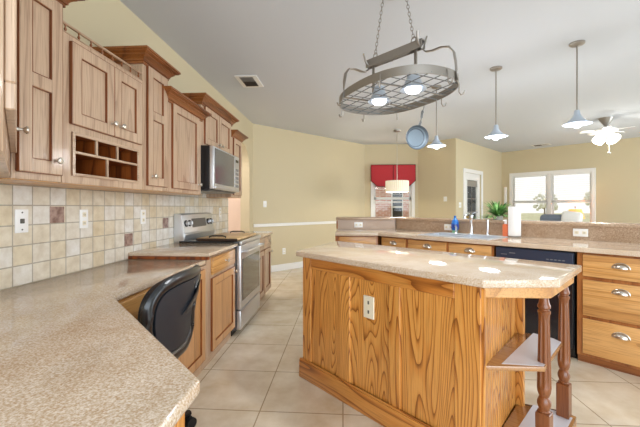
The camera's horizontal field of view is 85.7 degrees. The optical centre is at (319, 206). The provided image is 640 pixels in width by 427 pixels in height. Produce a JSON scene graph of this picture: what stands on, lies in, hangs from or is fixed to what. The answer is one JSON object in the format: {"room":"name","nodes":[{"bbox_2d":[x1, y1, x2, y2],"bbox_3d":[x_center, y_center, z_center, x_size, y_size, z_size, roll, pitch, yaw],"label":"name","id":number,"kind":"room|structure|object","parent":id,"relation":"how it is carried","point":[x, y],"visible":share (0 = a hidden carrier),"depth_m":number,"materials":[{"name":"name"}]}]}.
{"room":"kitchen","nodes":[
{"label":"kitchen","id":0,"kind":"room"},
{"bbox_2d":[0,0,252,290],"bbox_3d":[-1.585,-0.141,1.935,0.160,2.743,8.650,0,0,4],"label":"wall","id":1,"kind":"structure","parent":0,"point":[106,22],"depth_m":2.93,"materials":[{"name":"beige paint"}]},
{"bbox_2d":[0,0,28,177],"bbox_3d":[-1.116,-0.543,0.877,0.907,0.853,1.001,0,0,4],"label":"upper cabinet","id":2,"kind":"object","parent":1,"relation":"attached to","point":[8,8],"visible":1,"depth_m":0.75,"materials":[{"name":"brown wood"}]},
{"bbox_2d":[15,209,27,232],"bbox_3d":[-1.501,0.071,1.738,0.010,0.118,0.072,0,0,4],"label":"phone jack","id":3,"kind":"object","parent":1,"relation":"attached to","point":[21,215],"visible":1,"depth_m":1.73,"materials":[{"name":"white plastic"}]},
{"bbox_2d":[0,0,84,182],"bbox_3d":[-1.336,-0.569,1.541,0.385,0.913,0.318,0,0,4],"label":"upper cabinet","id":4,"kind":"object","parent":1,"relation":"attached to","point":[38,158],"visible":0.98,"depth_m":1.50,"materials":[{"name":"brown wood"}]},
{"bbox_2d":[3,20,142,189],"bbox_3d":[-1.320,-0.498,1.954,0.362,0.772,0.651,0,0,4],"label":"upper cabinet","id":5,"kind":"object","parent":1,"relation":"attached to","point":[102,100],"visible":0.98,"depth_m":1.89,"materials":[{"name":"brown wood"}]},
{"bbox_2d":[76,154,133,165],"bbox_3d":[-1.310,-0.270,1.958,0.231,0.011,0.515,0,0,4],"label":"cubby shelf","id":6,"kind":"object","parent":5,"relation":"attached to","point":[80,158],"depth_m":1.93,"materials":[{"name":"brown wood"}]},
{"bbox_2d":[79,210,87,227],"bbox_3d":[-1.474,0.074,2.155,0.009,0.115,0.070,0,0,4],"label":"wall outlet","id":7,"kind":"object","parent":1,"relation":"attached to","point":[83,214],"visible":1,"depth_m":2.15,"materials":[{"name":"white plastic"}]},
{"bbox_2d":[0,183,227,289],"bbox_3d":[-1.454,0.112,2.592,0.014,0.564,4.580,0,0,4],"label":"backsplash","id":8,"kind":"structure","parent":1,"relation":"attached to","point":[54,244],"depth_m":2.12,"materials":[{"name":"tile"}]},
{"bbox_2d":[92,45,180,191],"bbox_3d":[-1.276,-0.571,2.435,0.385,0.918,0.456,0,0,4],"label":"upper cabinet","id":9,"kind":"object","parent":1,"relation":"attached to","point":[156,71],"visible":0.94,"depth_m":2.36,"materials":[{"name":"brown wood"}]},
{"bbox_2d":[140,210,145,223],"bbox_3d":[-1.431,0.079,2.793,0.009,0.115,0.070,0,0,4],"label":"wall outlet","id":10,"kind":"object","parent":1,"relation":"attached to","point":[142,212],"visible":1,"depth_m":2.79,"materials":[{"name":"white plastic"}]},
{"bbox_2d":[133,86,211,194],"bbox_3d":[-1.245,-0.496,2.904,0.385,0.768,0.776,0,0,4],"label":"upper cabinet","id":11,"kind":"object","parent":1,"relation":"attached to","point":[185,117],"visible":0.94,"depth_m":2.85,"materials":[{"name":"brown wood"}]},
{"bbox_2d":[182,92,238,153],"bbox_3d":[-1.195,-0.808,3.652,0.385,0.463,1.016,0,0,4],"label":"upper cabinet","id":12,"kind":"object","parent":1,"relation":"attached to","point":[216,128],"visible":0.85,"depth_m":3.51,"materials":[{"name":"brown wood"}]},
{"bbox_2d":[201,145,238,193],"bbox_3d":[-1.166,-0.364,3.618,0.432,0.422,0.795,0,0,4],"label":"microwave","id":13,"kind":"object","parent":12,"relation":"attached to","point":[219,168],"visible":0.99,"depth_m":3.35,"materials":[{"name":"silver metal"}]},
{"bbox_2d":[207,130,247,197],"bbox_3d":[-1.151,-0.513,4.324,0.385,0.803,0.471,0,0,4],"label":"upper cabinet","id":14,"kind":"object","parent":1,"relation":"attached to","point":[237,137],"visible":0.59,"depth_m":4.25,"materials":[{"name":"brown wood"}]},
{"bbox_2d":[228,198,239,230],"bbox_3d":[-1.537,-0.141,7.388,2.550,2.743,0.140,0,0,4],"label":"wall","id":15,"kind":"structure","parent":0,"point":[233,203],"depth_m":7.34,"materials":[{"name":"beige paint"}]},
{"bbox_2d":[253,124,364,265],"bbox_3d":[-0.112,-0.141,7.357,3.134,2.743,0.140,0,0,-43],"label":"wall","id":16,"kind":"structure","parent":0,"point":[301,177],"depth_m":7.02,"materials":[{"name":"beige paint"}]},
{"bbox_2d":[271,261,302,271],"bbox_3d":[-0.063,1.167,7.296,3.104,0.125,0.017,0,0,-43],"label":"baseboard","id":17,"kind":"structure","parent":16,"relation":"attached to","point":[294,265],"depth_m":6.74,"materials":[{"name":"white paint"}]},
{"bbox_2d":[253,221,335,226],"bbox_3d":[-0.058,0.339,7.291,3.104,0.058,0.030,0,0,-43],"label":"trim","id":18,"kind":"structure","parent":16,"relation":"attached to","point":[321,222],"depth_m":6.84,"materials":[{"name":"white paint"}]},
{"bbox_2d":[120,0,639,151],"bbox_3d":[2.995,-1.573,3.584,12.300,0.120,12.550,0,0,4],"label":"ceiling","id":19,"kind":"structure","parent":0,"point":[301,52],"depth_m":3.47,"materials":[{"name":"grey paint"}]},
{"bbox_2d":[234,75,263,87],"bbox_3d":[-0.846,-1.503,4.145,0.260,0.020,0.380,0,0,4],"label":"ceiling vent","id":20,"kind":"object","parent":19,"relation":"in","point":[244,80],"visible":1,"depth_m":4.10,"materials":[{"name":"white metal"}]},
{"bbox_2d":[385,129,408,192],"bbox_3d":[1.514,-0.903,6.779,0.453,1.220,0.453,0,0,4],"label":"drum chandelier","id":21,"kind":"object","parent":19,"relation":"hanging from","point":[392,186],"visible":1,"depth_m":6.59,"materials":[{"name":"white fabric"}]},
{"bbox_2d":[337,0,465,121],"bbox_3d":[0.518,-1.109,2.410,0.702,0.805,1.006,0,0,-26],"label":"pot rack","id":22,"kind":"object","parent":19,"relation":"hanging from","point":[413,84],"visible":1,"depth_m":2.31,"materials":[{"name":"grey metal"}]},
{"bbox_2d":[367,85,390,105],"bbox_3d":[0.425,-0.801,2.477,0.170,0.143,0.170,0,0,4],"label":"pendant lamp","id":23,"kind":"object","parent":22,"relation":"attached to","point":[377,100],"depth_m":2.44,"materials":[{"name":"white glass"}]},
{"bbox_2d":[400,74,426,94],"bbox_3d":[0.601,-0.801,2.227,0.170,0.143,0.170,0,0,4],"label":"pendant lamp","id":24,"kind":"object","parent":22,"relation":"attached to","point":[411,88],"depth_m":2.19,"materials":[{"name":"white glass"}]},
{"bbox_2d":[406,108,428,149],"bbox_3d":[0.730,-0.601,2.612,0.182,0.336,0.054,0,0,-9],"label":"frying pan","id":25,"kind":"object","parent":22,"relation":"hanging from","point":[417,136],"visible":1,"depth_m":2.62,"materials":[{"name":"grey metal"}]},
{"bbox_2d":[427,85,445,148],"bbox_3d":[1.461,-1.122,4.327,0.228,0.782,0.228,0,0,4],"label":"pendant lamp","id":26,"kind":"object","parent":19,"relation":"hanging from","point":[436,143],"visible":0.95,"depth_m":4.31,"materials":[{"name":"white"}]},
{"bbox_2d":[485,66,507,139],"bbox_3d":[1.916,-1.122,3.755,0.228,0.782,0.228,0,0,4],"label":"pendant lamp","id":27,"kind":"object","parent":19,"relation":"hanging from","point":[496,133],"visible":1,"depth_m":3.75,"materials":[{"name":"grey metal"}]},
{"bbox_2d":[530,143,551,146],"bbox_3d":[5.369,-1.503,8.382,0.260,0.020,0.380,0,0,-41],"label":"ceiling vent","id":28,"kind":"object","parent":19,"relation":"in","point":[544,144],"visible":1,"depth_m":8.32,"materials":[{"name":"grey metal"}]},
{"bbox_2d":[562,40,592,127],"bbox_3d":[2.371,-1.122,3.183,0.228,0.782,0.228,0,0,4],"label":"pendant lamp","id":29,"kind":"object","parent":19,"relation":"hanging from","point":[577,120],"visible":1,"depth_m":3.17,"materials":[{"name":"white"}]},
{"bbox_2d":[580,116,634,153],"bbox_3d":[4.861,-1.202,5.886,0.721,0.622,0.697,0,0,4],"label":"ceiling fan","id":30,"kind":"object","parent":19,"relation":"hanging from","point":[612,138],"visible":1,"depth_m":5.80,"materials":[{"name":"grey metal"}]},
{"bbox_2d":[365,144,417,216],"bbox_3d":[1.727,-0.141,8.394,1.270,2.743,0.140,0,0,4],"label":"wall","id":31,"kind":"structure","parent":0,"point":[376,154],"depth_m":8.33,"materials":[{"name":"beige paint"}]},
{"bbox_2d":[371,182,414,216],"bbox_3d":[1.754,-0.280,8.354,1.050,1.370,0.125,0,0,4],"label":"window","id":32,"kind":"structure","parent":31,"relation":"in","point":[411,198],"depth_m":8.33,"materials":[{"name":"white paint"}]},
{"bbox_2d":[374,187,410,202],"bbox_3d":[1.752,-0.497,8.327,0.880,0.778,0.050,0,0,4],"label":"blind","id":33,"kind":"object","parent":32,"relation":"attached to","point":[379,198],"depth_m":8.33,"materials":[{"name":"white paint"}]},
{"bbox_2d":[371,164,415,186],"bbox_3d":[1.748,-0.745,8.266,1.063,0.533,0.108,0,0,4],"label":"window valance","id":34,"kind":"object","parent":31,"relation":"attached to","point":[380,174],"visible":0.81,"depth_m":8.22,"materials":[{"name":"red fabric"}]},
{"bbox_2d":[187,267,639,426],"bbox_3d":[2.995,1.280,3.584,12.300,0.100,12.550,0,0,4],"label":"floor","id":35,"kind":"structure","parent":0,"point":[254,380],"depth_m":2.35,"materials":[{"name":"tile"}]},
{"bbox_2d":[138,265,200,426],"bbox_3d":[-0.882,0.762,1.680,0.628,0.935,0.675,0,0,4],"label":"office chair","id":36,"kind":"object","parent":35,"relation":"on","point":[167,310],"visible":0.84,"depth_m":1.51,"materials":[{"name":"black leather"}]},
{"bbox_2d":[137,265,205,376],"bbox_3d":[-1.159,0.833,2.331,0.618,0.795,0.537,0,0,4],"label":"base cabinet","id":37,"kind":"object","parent":35,"relation":"on","point":[193,358],"visible":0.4,"depth_m":2.45,"materials":[{"name":"brown wood"}]},
{"bbox_2d":[174,413,184,426],"bbox_3d":[-0.643,0.831,0.129,0.600,0.798,1.372,0,0,4],"label":"base cabinet","id":38,"kind":"object","parent":35,"relation":"on","point":[181,423],"visible":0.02,"depth_m":0.77,"materials":[{"name":"brown wood"}]},
{"bbox_2d":[0,259,205,426],"bbox_3d":[-0.905,0.412,1.020,1.292,0.036,3.115,0,0,4],"label":"countertop","id":39,"kind":"structure","parent":38,"relation":"on","point":[72,355],"depth_m":0.90,"materials":[{"name":"beige stone"}]},
{"bbox_2d":[118,287,150,319],"bbox_3d":[-1.169,0.503,1.719,0.518,0.133,0.675,0,0,4],"label":"apron","id":40,"kind":"object","parent":39,"relation":"attached to","point":[131,303],"visible":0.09,"depth_m":1.70,"materials":[{"name":"brown wood"}]},
{"bbox_2d":[174,213,263,335],"bbox_3d":[-1.018,0.647,3.658,0.723,1.165,0.777,0,0,4],"label":"range","id":41,"kind":"object","parent":35,"relation":"on","point":[188,227],"visible":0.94,"depth_m":3.45,"materials":[{"name":"grey metal"}]},
{"bbox_2d":[179,235,260,244],"bbox_3d":[-1.016,0.341,3.658,0.607,0.034,0.777,0,0,4],"label":"cooktop","id":42,"kind":"object","parent":41,"relation":"in","point":[249,240],"depth_m":3.35,"materials":[{"name":"black metal"}]},
{"bbox_2d":[196,231,255,240],"bbox_3d":[-0.963,0.296,3.649,0.406,0.049,0.726,0,0,4],"label":"board","id":43,"kind":"object","parent":41,"relation":"on","point":[230,236],"visible":1,"depth_m":3.38,"materials":[{"name":"brown wood"}]},
{"bbox_2d":[202,248,237,369],"bbox_3d":[-1.101,0.807,2.935,0.653,0.845,0.670,0,0,4],"label":"base cabinet","id":44,"kind":"object","parent":35,"relation":"on","point":[220,269],"visible":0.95,"depth_m":2.84,"materials":[{"name":"brown wood"}]},
{"bbox_2d":[128,243,237,259],"bbox_3d":[-1.109,0.367,2.923,0.632,0.051,0.695,0,0,4],"label":"countertop","id":45,"kind":"structure","parent":44,"relation":"on","point":[173,251],"depth_m":2.65,"materials":[{"name":"beige stone"}]},
{"bbox_2d":[259,235,272,299],"bbox_3d":[-0.999,0.805,4.461,0.653,0.850,0.820,0,0,4],"label":"base cabinet","id":46,"kind":"object","parent":35,"relation":"on","point":[265,250],"visible":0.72,"depth_m":4.47,"materials":[{"name":"brown wood"}]},
{"bbox_2d":[218,231,272,238],"bbox_3d":[-1.007,0.361,4.464,0.632,0.038,0.825,0,0,4],"label":"countertop","id":47,"kind":"structure","parent":46,"relation":"on","point":[262,233],"depth_m":4.63,"materials":[{"name":"beige stone"}]},
{"bbox_2d":[335,220,380,244],"bbox_3d":[0.586,0.708,4.579,0.748,1.044,0.715,0,0,4],"label":"base cabinet","id":48,"kind":"object","parent":35,"relation":"on","point":[375,240],"visible":0.22,"depth_m":4.25,"materials":[{"name":"brown wood"}]},
{"bbox_2d":[381,236,407,247],"bbox_3d":[1.107,0.794,4.294,0.707,0.872,0.378,0,0,-41],"label":"drawer","id":49,"kind":"object","parent":35,"relation":"on","point":[385,241],"visible":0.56,"depth_m":4.05,"materials":[{"name":"brown wood"}]},
{"bbox_2d":[299,257,575,426],"bbox_3d":[0.600,0.792,2.156,0.710,0.875,1.545,0,0,-43],"label":"kitchen island","id":50,"kind":"object","parent":35,"relation":"on","point":[400,350],"visible":0.88,"depth_m":1.83,"materials":[{"name":"brown wood"}]},
{"bbox_2d":[364,295,373,319],"bbox_3d":[0.289,0.593,2.041,0.010,0.131,0.078,0,0,-41],"label":"outlet","id":51,"kind":"object","parent":50,"relation":"attached to","point":[368,299],"depth_m":2.03,"materials":[{"name":"beige plastic"}]},
{"bbox_2d":[296,241,581,287],"bbox_3d":[0.511,0.335,2.280,0.776,0.038,1.861,0,0,-43],"label":"island countertop","id":52,"kind":"structure","parent":50,"relation":"on","point":[481,271],"depth_m":1.86,"materials":[{"name":"beige stone"}]},
{"bbox_2d":[486,333,562,371],"bbox_3d":[1.024,0.726,1.703,0.215,0.022,0.604,0,0,43],"label":"shelf","id":53,"kind":"object","parent":50,"relation":"attached to","point":[519,352],"depth_m":1.66,"materials":[{"name":"brown wood"}]},
{"bbox_2d":[503,404,575,426],"bbox_3d":[1.060,1.130,1.704,0.265,0.020,0.655,0,0,43],"label":"shelf","id":54,"kind":"object","parent":50,"relation":"attached to","point":[520,415],"depth_m":1.82,"materials":[{"name":"brown wood"}]},
{"bbox_2d":[408,238,496,256],"bbox_3d":[1.547,0.794,3.792,0.707,0.872,0.953,0,0,-41],"label":"base cabinet","id":55,"kind":"object","parent":35,"relation":"on","point":[455,247],"visible":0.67,"depth_m":3.51,"materials":[{"name":"brown wood"}]},
{"bbox_2d":[496,246,577,357],"bbox_3d":[2.056,0.796,3.177,0.630,0.868,0.598,0,0,-41],"label":"dishwasher","id":56,"kind":"object","parent":35,"relation":"on","point":[555,256],"visible":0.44,"depth_m":2.86,"materials":[{"name":"black plastic"}]},
{"bbox_2d":[540,211,582,221],"bbox_3d":[5.282,0.656,7.723,0.820,1.148,1.000,0,0,-41],"label":"armchair","id":57,"kind":"object","parent":35,"relation":"on","point":[566,215],"visible":0.16,"depth_m":7.64,"materials":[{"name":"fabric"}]},
{"bbox_2d":[561,211,582,221],"bbox_3d":[5.549,0.314,7.616,0.180,0.464,0.421,0,0,-41],"label":"cushion","id":58,"kind":"object","parent":57,"relation":"on","point":[566,215],"depth_m":7.54,"materials":[{"name":"white fabric"}]},
{"bbox_2d":[577,252,639,376],"bbox_3d":[2.465,0.794,2.742,0.707,0.872,0.563,0,0,-41],"label":"base cabinet","id":59,"kind":"object","parent":35,"relation":"on","point":[608,286],"visible":1,"depth_m":2.58,"materials":[{"name":"brown wood"}]},
{"bbox_3d":[2.786,0.794,2.375,0.707,0.872,0.398,0,0,-41],"label":"base cabinet","id":60,"kind":"object","parent":35,"relation":"on","visible":0},
{"bbox_2d":[335,229,639,256],"bbox_3d":[1.538,0.335,3.545,1.104,0.038,3.848,0,0,-41],"label":"countertop","id":61,"kind":"structure","parent":60,"relation":"on","point":[598,247],"depth_m":3.16,"materials":[{"name":"beige stone"}]},
{"bbox_2d":[451,216,458,232],"bbox_3d":[1.635,0.210,4.177,0.091,0.212,0.091,0,0,-41],"label":"dish soap bottle","id":62,"kind":"object","parent":61,"relation":"on","point":[454,221],"visible":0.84,"depth_m":4.15,"materials":[{"name":"blue plastic"}]},
{"bbox_2d":[417,232,507,239],"bbox_3d":[1.562,0.410,3.787,0.520,0.200,0.800,0,0,-41],"label":"sink","id":63,"kind":"object","parent":61,"relation":"in","point":[442,234],"visible":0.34,"depth_m":3.80,"materials":[{"name":"silver metal"}]},
{"bbox_2d":[463,212,476,234],"bbox_3d":[1.673,0.180,3.857,0.210,0.259,0.091,0,0,-41],"label":"faucet","id":64,"kind":"object","parent":61,"relation":"on","point":[466,214],"visible":0.99,"depth_m":3.90,"materials":[{"name":"silver metal"}]},
{"bbox_2d":[485,217,489,234],"bbox_3d":[1.877,0.215,3.877,0.077,0.201,0.040,0,0,-41],"label":"soap dispenser","id":65,"kind":"object","parent":61,"relation":"on","point":[487,220],"visible":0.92,"depth_m":3.88,"materials":[{"name":"silver metal"}]},
{"bbox_2d":[502,220,507,235],"bbox_3d":[1.970,0.226,3.668,0.067,0.180,0.056,0,0,-41],"label":"hand soap bottle","id":66,"kind":"object","parent":61,"relation":"on","point":[505,225],"visible":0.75,"depth_m":3.66,"materials":[{"name":"orange plastic"}]},
{"bbox_2d":[508,203,520,237],"bbox_3d":[2.028,0.136,3.596,0.126,0.360,0.126,0,0,-41],"label":"paper towel holder","id":67,"kind":"object","parent":61,"relation":"on","point":[514,213],"visible":1,"depth_m":3.55,"materials":[{"name":"white paper"}]},
{"bbox_3d":[5.970,0.920,8.071,0.520,0.620,0.520,0,0,-41],"label":"side table","id":68,"kind":"object","parent":35,"relation":"on","visible":0},
{"bbox_2d":[568,206,584,218],"bbox_3d":[5.970,0.297,8.071,0.380,0.625,0.380,0,0,4],"label":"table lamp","id":69,"kind":"object","parent":68,"relation":"on","point":[574,210],"visible":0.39,"depth_m":7.96,"materials":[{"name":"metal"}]},
{"bbox_2d":[418,138,458,217],"bbox_3d":[2.720,-0.141,7.971,0.140,2.743,0.948,0,0,-41],"label":"wall","id":70,"kind":"structure","parent":0,"point":[433,164],"depth_m":7.94,"materials":[{"name":"beige paint"}]},
{"bbox_2d":[450,138,501,218],"bbox_3d":[3.965,-0.141,8.627,2.889,2.743,0.140,0,0,-44],"label":"wall","id":71,"kind":"structure","parent":0,"point":[472,156],"depth_m":8.49,"materials":[{"name":"beige paint"}]},
{"bbox_2d":[463,168,482,218],"bbox_3d":[3.647,0.172,8.224,1.140,2.115,0.143,0,0,-44],"label":"door","id":72,"kind":"structure","parent":71,"relation":"in","point":[471,182],"depth_m":8.30,"materials":[{"name":"white paint"}]},
{"bbox_2d":[502,137,639,222],"bbox_3d":[7.150,-0.141,7.290,0.140,2.743,6.222,0,0,-41],"label":"wall","id":73,"kind":"structure","parent":0,"point":[617,172],"depth_m":7.93,"materials":[{"name":"beige paint"}]},
{"bbox_2d":[504,187,506,203],"bbox_3d":[5.103,-0.315,9.501,0.028,0.470,0.070,0,0,-41],"label":"wall strip","id":74,"kind":"object","parent":73,"relation":"attached to","point":[505,188],"visible":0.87,"depth_m":9.48,"materials":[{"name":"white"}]},
{"bbox_2d":[509,168,595,221],"bbox_3d":[5.833,-0.215,8.758,0.150,1.400,1.870,0,0,-41],"label":"window","id":75,"kind":"structure","parent":73,"relation":"in","point":[549,201],"depth_m":8.70,"materials":[{"name":"white paint"}]},
{"bbox_2d":[513,174,546,202],"bbox_3d":[5.506,-0.469,9.070,0.050,0.734,0.800,0,0,-41],"label":"blind","id":76,"kind":"object","parent":75,"relation":"attached to","point":[514,175],"depth_m":9.00,"materials":[{"name":"white paint"}]},
{"bbox_2d":[551,171,590,202],"bbox_3d":[6.099,-0.469,8.393,0.050,0.734,0.800,0,0,-41],"label":"blind","id":77,"kind":"object","parent":75,"relation":"attached to","point":[554,173],"depth_m":8.43,"materials":[{"name":"white paint"}]},
{"label":"outside","id":78,"kind":"structure","parent":0,"visible":0},
{"bbox_2d":[521,213,589,221],"bbox_3d":[13.234,1.630,48.227,100.000,0.200,82.000,0,0,4],"label":"ground","id":79,"kind":"structure","parent":78,"point":[524,216],"depth_m":55.56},
{"bbox_2d":[375,186,408,216],"bbox_3d":[2.234,-0.170,13.982,7.200,3.400,3.800,0,0,4],"label":"brick house","id":80,"kind":"structure","parent":79,"relation":"on","point":[381,209],"depth_m":12.46,"materials":[{"name":"red brick"}]},
{"bbox_2d":[533,193,557,213],"bbox_3d":[36.593,-0.344,56.035,3.519,3.747,3.609,0,0,4],"label":"tree","id":81,"kind":"object","parent":79,"relation":"on","point":[541,205],"visible":0.4,"depth_m":55.52,"materials":[{"name":"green plant"}]},
{"bbox_2d":[583,191,589,207],"bbox_3d":[41.737,-0.598,51.270,4.170,4.256,4.355,0,0,4],"label":"tree","id":82,"kind":"object","parent":79,"relation":"on","point":[588,193],"visible":0.03,"depth_m":51.56,"materials":[{"name":"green plant"}]},
{"bbox_3d":[1.780,0.709,3.817,0.751,1.043,3.939,0,0,-41],"label":"wall","id":83,"kind":"structure","parent":0,"visible":0},
{"bbox_2d":[336,217,639,227],"bbox_3d":[1.786,0.168,3.891,0.949,0.034,4.142,0,0,-41],"label":"bar ledge","id":84,"kind":"object","parent":83,"relation":"on","point":[526,222],"visible":1,"depth_m":3.67,"materials":[{"name":"brown stone"}]},
{"bbox_2d":[474,200,511,219],"bbox_3d":[2.094,0.035,4.023,0.620,0.232,0.599,0,0,16],"label":"potted plant","id":85,"kind":"object","parent":84,"relation":"on","point":[497,210],"visible":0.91,"depth_m":4.01,"materials":[{"name":"green plant"}]},
{"bbox_2d":[338,220,639,242],"bbox_3d":[1.901,0.251,3.908,3.889,0.130,0.504,0,0,40],"label":"backsplash","id":86,"kind":"structure","parent":83,"relation":"attached to","point":[608,234],"depth_m":3.65,"materials":[{"name":"brown stone"}]},
{"bbox_2d":[354,222,362,226],"bbox_3d":[0.551,0.255,4.940,0.118,0.074,0.009,0,0,4],"label":"wall outlet","id":87,"kind":"object","parent":86,"relation":"attached to","point":[356,224],"visible":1,"depth_m":4.94,"materials":[{"name":"white plastic"}]},
{"bbox_2d":[444,224,451,229],"bbox_3d":[1.604,0.252,4.302,0.009,0.074,0.118,0,0,-41],"label":"wall outlet","id":88,"kind":"object","parent":86,"relation":"attached to","point":[446,226],"visible":0.73,"depth_m":4.31,"materials":[{"name":"white plastic"}]},
{"bbox_2d":[573,229,587,236],"bbox_3d":[2.486,0.245,3.293,0.009,0.074,0.118,0,0,-41],"label":"wall outlet","id":89,"kind":"object","parent":86,"relation":"attached to","point":[576,232],"visible":1,"depth_m":3.29,"materials":[{"name":"white plastic"}]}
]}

